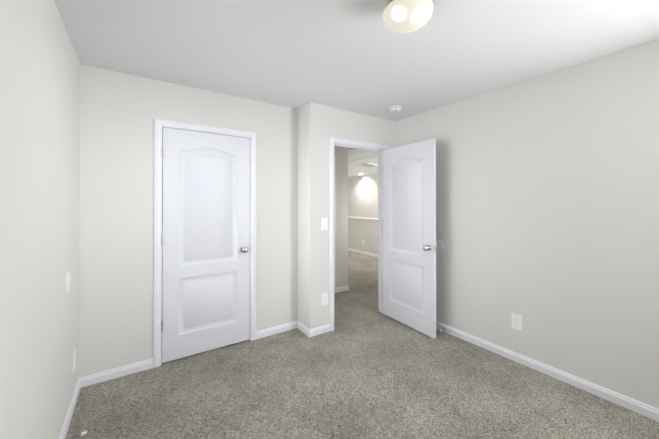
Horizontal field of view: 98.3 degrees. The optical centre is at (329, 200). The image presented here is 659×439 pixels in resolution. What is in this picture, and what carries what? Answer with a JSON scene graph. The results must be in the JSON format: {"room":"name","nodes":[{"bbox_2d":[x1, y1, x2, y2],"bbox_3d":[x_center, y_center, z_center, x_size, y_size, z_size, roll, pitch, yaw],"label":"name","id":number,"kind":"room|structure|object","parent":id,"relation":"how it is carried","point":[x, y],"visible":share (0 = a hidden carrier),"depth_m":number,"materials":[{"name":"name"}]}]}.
{"room":"empty bedroom","nodes":[
{"label":"empty bedroom","id":0,"kind":"room"},
{"bbox_2d":[0,0,79,438],"bbox_3d":[-1.068,0.177,0.834,0.115,2.440,4.835,0,0,-34],"label":"wall","id":1,"kind":"structure","parent":0,"point":[39,169],"depth_m":1.25,"materials":[{"name":"paint"}]},
{"bbox_2d":[66,272,69,292],"bbox_3d":[-1.643,0.513,1.790,0.006,0.127,0.127,0,0,-34],"label":"bumper cover","id":2,"kind":"object","parent":1,"relation":"attached to","point":[67,282],"visible":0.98,"depth_m":1.77,"materials":[{"name":"white plastic"}]},
{"bbox_2d":[58,377,81,438],"bbox_3d":[-0.803,1.358,0.551,0.014,0.075,3.850,0,0,-34],"label":"baseboard","id":3,"kind":"structure","parent":1,"relation":"attached to","point":[64,430],"depth_m":1.83,"materials":[{"name":"paint"}]},
{"bbox_2d":[73,347,75,371],"bbox_3d":[-1.775,1.104,1.984,0.008,0.131,0.080,0,0,-34],"label":"outlet","id":4,"kind":"object","parent":1,"relation":"attached to","point":[74,358],"visible":1,"depth_m":1.96,"materials":[{"name":"white plastic"}]},
{"bbox_2d":[79,64,297,376],"bbox_3d":[-1.331,0.190,2.977,1.850,2.440,0.750,0,0,-34],"label":"wall","id":5,"kind":"structure","parent":0,"point":[119,112],"depth_m":2.35,"materials":[{"name":"paint"}]},
{"bbox_2d":[82,358,152,386],"bbox_3d":[-1.674,1.368,2.278,0.446,0.075,0.014,0,0,-34],"label":"baseboard","id":6,"kind":"structure","parent":5,"relation":"attached to","point":[95,378],"depth_m":2.26,"materials":[{"name":"paint"}]},
{"bbox_2d":[153,118,256,367],"bbox_3d":[-1.151,0.376,2.708,0.807,2.064,0.127,0,0,-34],"label":"door frame","id":7,"kind":"structure","parent":5,"relation":"attached to","point":[162,234],"depth_m":2.55,"materials":[{"name":"paint"}]},
{"bbox_2d":[162,127,249,362],"bbox_3d":[-1.129,0.381,2.682,0.773,2.030,0.173,0,0,-34],"label":"closet door","id":8,"kind":"structure","parent":5,"relation":"in","point":[206,242],"depth_m":2.65,"materials":[{"name":"white paint"}]},
{"bbox_2d":[256,321,299,338],"bbox_3d":[-0.549,1.372,3.038,0.479,0.075,0.014,0,0,-34],"label":"baseboard","id":9,"kind":"structure","parent":5,"relation":"attached to","point":[296,324],"depth_m":3.03,"materials":[{"name":"paint"}]},
{"bbox_2d":[298,102,318,328],"bbox_3d":[-0.475,0.192,3.465,0.115,2.440,1.140,0,0,-34],"label":"wall","id":10,"kind":"structure","parent":0,"point":[308,215],"depth_m":3.01,"materials":[{"name":"paint"}]},
{"bbox_2d":[334,146,342,287],"bbox_3d":[-0.278,0.197,4.214,1.050,2.440,0.120,0,0,-34],"label":"wall","id":11,"kind":"structure","parent":0,"point":[341,154],"depth_m":4.43,"materials":[{"name":"paint"}]},
{"bbox_2d":[334,156,335,293],"bbox_3d":[-0.256,0.363,4.145,0.854,2.107,0.018,0,0,-34],"label":"door frame","id":12,"kind":"structure","parent":11,"relation":"attached to","point":[334,224],"depth_m":4.37,"materials":[{"name":"paint"}]},
{"bbox_2d":[336,286,348,292],"bbox_3d":[-0.190,1.379,4.185,1.170,0.075,0.014,0,0,-34],"label":"baseboard","id":13,"kind":"structure","parent":11,"relation":"attached to","point":[342,289],"depth_m":4.44,"materials":[{"name":"paint"}]},
{"bbox_2d":[343,147,347,285],"bbox_3d":[-0.960,0.208,6.276,0.120,2.440,4.300,0,0,-34],"label":"wall","id":14,"kind":"structure","parent":0,"point":[345,150],"depth_m":4.50,"materials":[{"name":"paint"}]},
{"bbox_2d":[54,0,658,120],"bbox_3d":[0.013,-1.074,4.165,5.800,0.100,9.300,0,0,-34],"label":"ceiling","id":15,"kind":"structure","parent":0,"point":[359,56],"depth_m":1.89,"materials":[{"name":"paint"}]},
{"bbox_2d":[389,106,401,111],"bbox_3d":[0.731,-1.010,3.148,0.140,0.038,0.140,0,0,-34],"label":"smoke detector","id":16,"kind":"object","parent":15,"relation":"attached to","point":[395,108],"visible":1,"depth_m":3.11,"materials":[{"name":"white plastic"}]},
{"bbox_2d":[383,0,432,32],"bbox_3d":[0.392,-0.955,1.426,0.243,0.169,0.243,0,0,-34],"label":"flush-mount ceiling light","id":17,"kind":"object","parent":15,"relation":"attached to","point":[404,16],"visible":1,"depth_m":1.37,"materials":[{"name":"white glass"}]},
{"bbox_2d":[319,104,394,326],"bbox_3d":[0.338,0.192,3.396,1.155,2.440,0.115,0,0,-34],"label":"wall","id":18,"kind":"structure","parent":0,"point":[341,123],"depth_m":3.10,"materials":[{"name":"paint"}]},
{"bbox_2d":[321,218,327,229],"bbox_3d":[-0.048,0.250,3.055,0.080,0.131,0.019,0,0,-34],"label":"light switch","id":19,"kind":"object","parent":18,"relation":"attached to","point":[324,223],"visible":1,"depth_m":3.05,"materials":[{"name":"white plastic"}]},
{"bbox_2d":[322,292,327,305],"bbox_3d":[-0.048,1.055,3.056,0.080,0.131,0.008,0,0,-34],"label":"outlet","id":20,"kind":"object","parent":18,"relation":"attached to","point":[324,298],"visible":1,"depth_m":3.05,"materials":[{"name":"white plastic"}]},
{"bbox_2d":[330,137,388,330],"bbox_3d":[0.341,0.358,3.397,0.895,2.108,0.150,0,0,-34],"label":"door frame","id":21,"kind":"structure","parent":18,"relation":"attached to","point":[333,140],"depth_m":3.36,"materials":[{"name":"paint"}]},
{"bbox_2d":[383,139,436,337],"bbox_3d":[0.877,0.384,3.222,0.173,2.030,0.773,0,0,-32],"label":"entry door","id":22,"kind":"structure","parent":18,"relation":"in","point":[409,235],"depth_m":3.16,"materials":[{"name":"white paint"}]},
{"bbox_2d":[65,251,658,438],"bbox_3d":[0.013,1.466,4.151,5.800,0.100,9.300,0,0,-34],"label":"floor","id":23,"kind":"structure","parent":0,"point":[365,368],"depth_m":2.06,"materials":[{"name":"carpet"}]},
{"bbox_2d":[348,174,377,254],"bbox_3d":[1.482,0.212,6.913,0.120,2.440,6.220,0,0,-34],"label":"wall","id":24,"kind":"structure","parent":0,"point":[363,196],"depth_m":7.65,"materials":[{"name":"paint"}]},
{"bbox_2d":[348,248,377,257],"bbox_3d":[1.210,1.396,7.190,0.014,0.075,5.205,0,0,-34],"label":"baseboard","id":25,"kind":"structure","parent":24,"relation":"attached to","point":[352,250],"depth_m":7.62,"materials":[{"name":"paint"}]},
{"bbox_2d":[348,217,377,220],"bbox_3d":[1.206,0.477,7.193,0.022,0.062,5.205,0,0,-34],"label":"trim","id":26,"kind":"structure","parent":24,"relation":"attached to","point":[372,219],"depth_m":7.62,"materials":[{"name":"paint"}]},
{"bbox_2d":[348,148,377,176],"bbox_3d":[0.279,-0.850,6.574,2.260,0.320,5.205,0,0,-34],"label":"ceiling","id":27,"kind":"structure","parent":0,"point":[355,168],"depth_m":6.73,"materials":[{"name":"paint"}]},
{"bbox_2d":[348,148,377,161],"bbox_3d":[0.406,-0.900,5.727,0.600,0.099,1.250,0,0,-34],"label":"attic access hatch","id":28,"kind":"object","parent":27,"relation":"attached to","point":[354,154],"visible":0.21,"depth_m":5.50,"materials":[{"name":"paint"}]},
{"bbox_2d":[359,163,377,167],"bbox_3d":[0.876,-0.795,6.352,0.320,0.053,0.320,0,0,-34],"label":"air vent","id":29,"kind":"object","parent":27,"relation":"attached to","point":[369,165],"visible":0.96,"depth_m":6.32,"materials":[{"name":"metal"}]},
{"bbox_2d":[395,39,658,408],"bbox_3d":[1.867,0.186,2.269,0.115,2.440,3.695,0,0,-34],"label":"wall","id":30,"kind":"structure","parent":0,"point":[547,207],"depth_m":2.24,"materials":[{"name":"paint"}]},
{"bbox_2d":[436,240,444,250],"bbox_3d":[1.210,0.492,3.131,0.006,0.127,0.127,0,0,-34],"label":"bumper cover","id":31,"kind":"object","parent":30,"relation":"attached to","point":[440,244],"visible":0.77,"depth_m":3.12,"materials":[{"name":"white plastic"}]},
{"bbox_2d":[512,313,521,330],"bbox_3d":[1.638,1.062,2.492,0.008,0.131,0.080,0,0,-34],"label":"outlet","id":32,"kind":"object","parent":30,"relation":"attached to","point":[516,322],"visible":1,"depth_m":2.49,"materials":[{"name":"white plastic"}]},
{"bbox_2d":[436,321,658,421],"bbox_3d":[1.839,1.368,2.174,0.030,0.075,3.580,0,0,-34],"label":"baseboard","id":33,"kind":"structure","parent":30,"relation":"attached to","point":[643,409],"depth_m":2.21,"materials":[{"name":"paint"}]}
]}

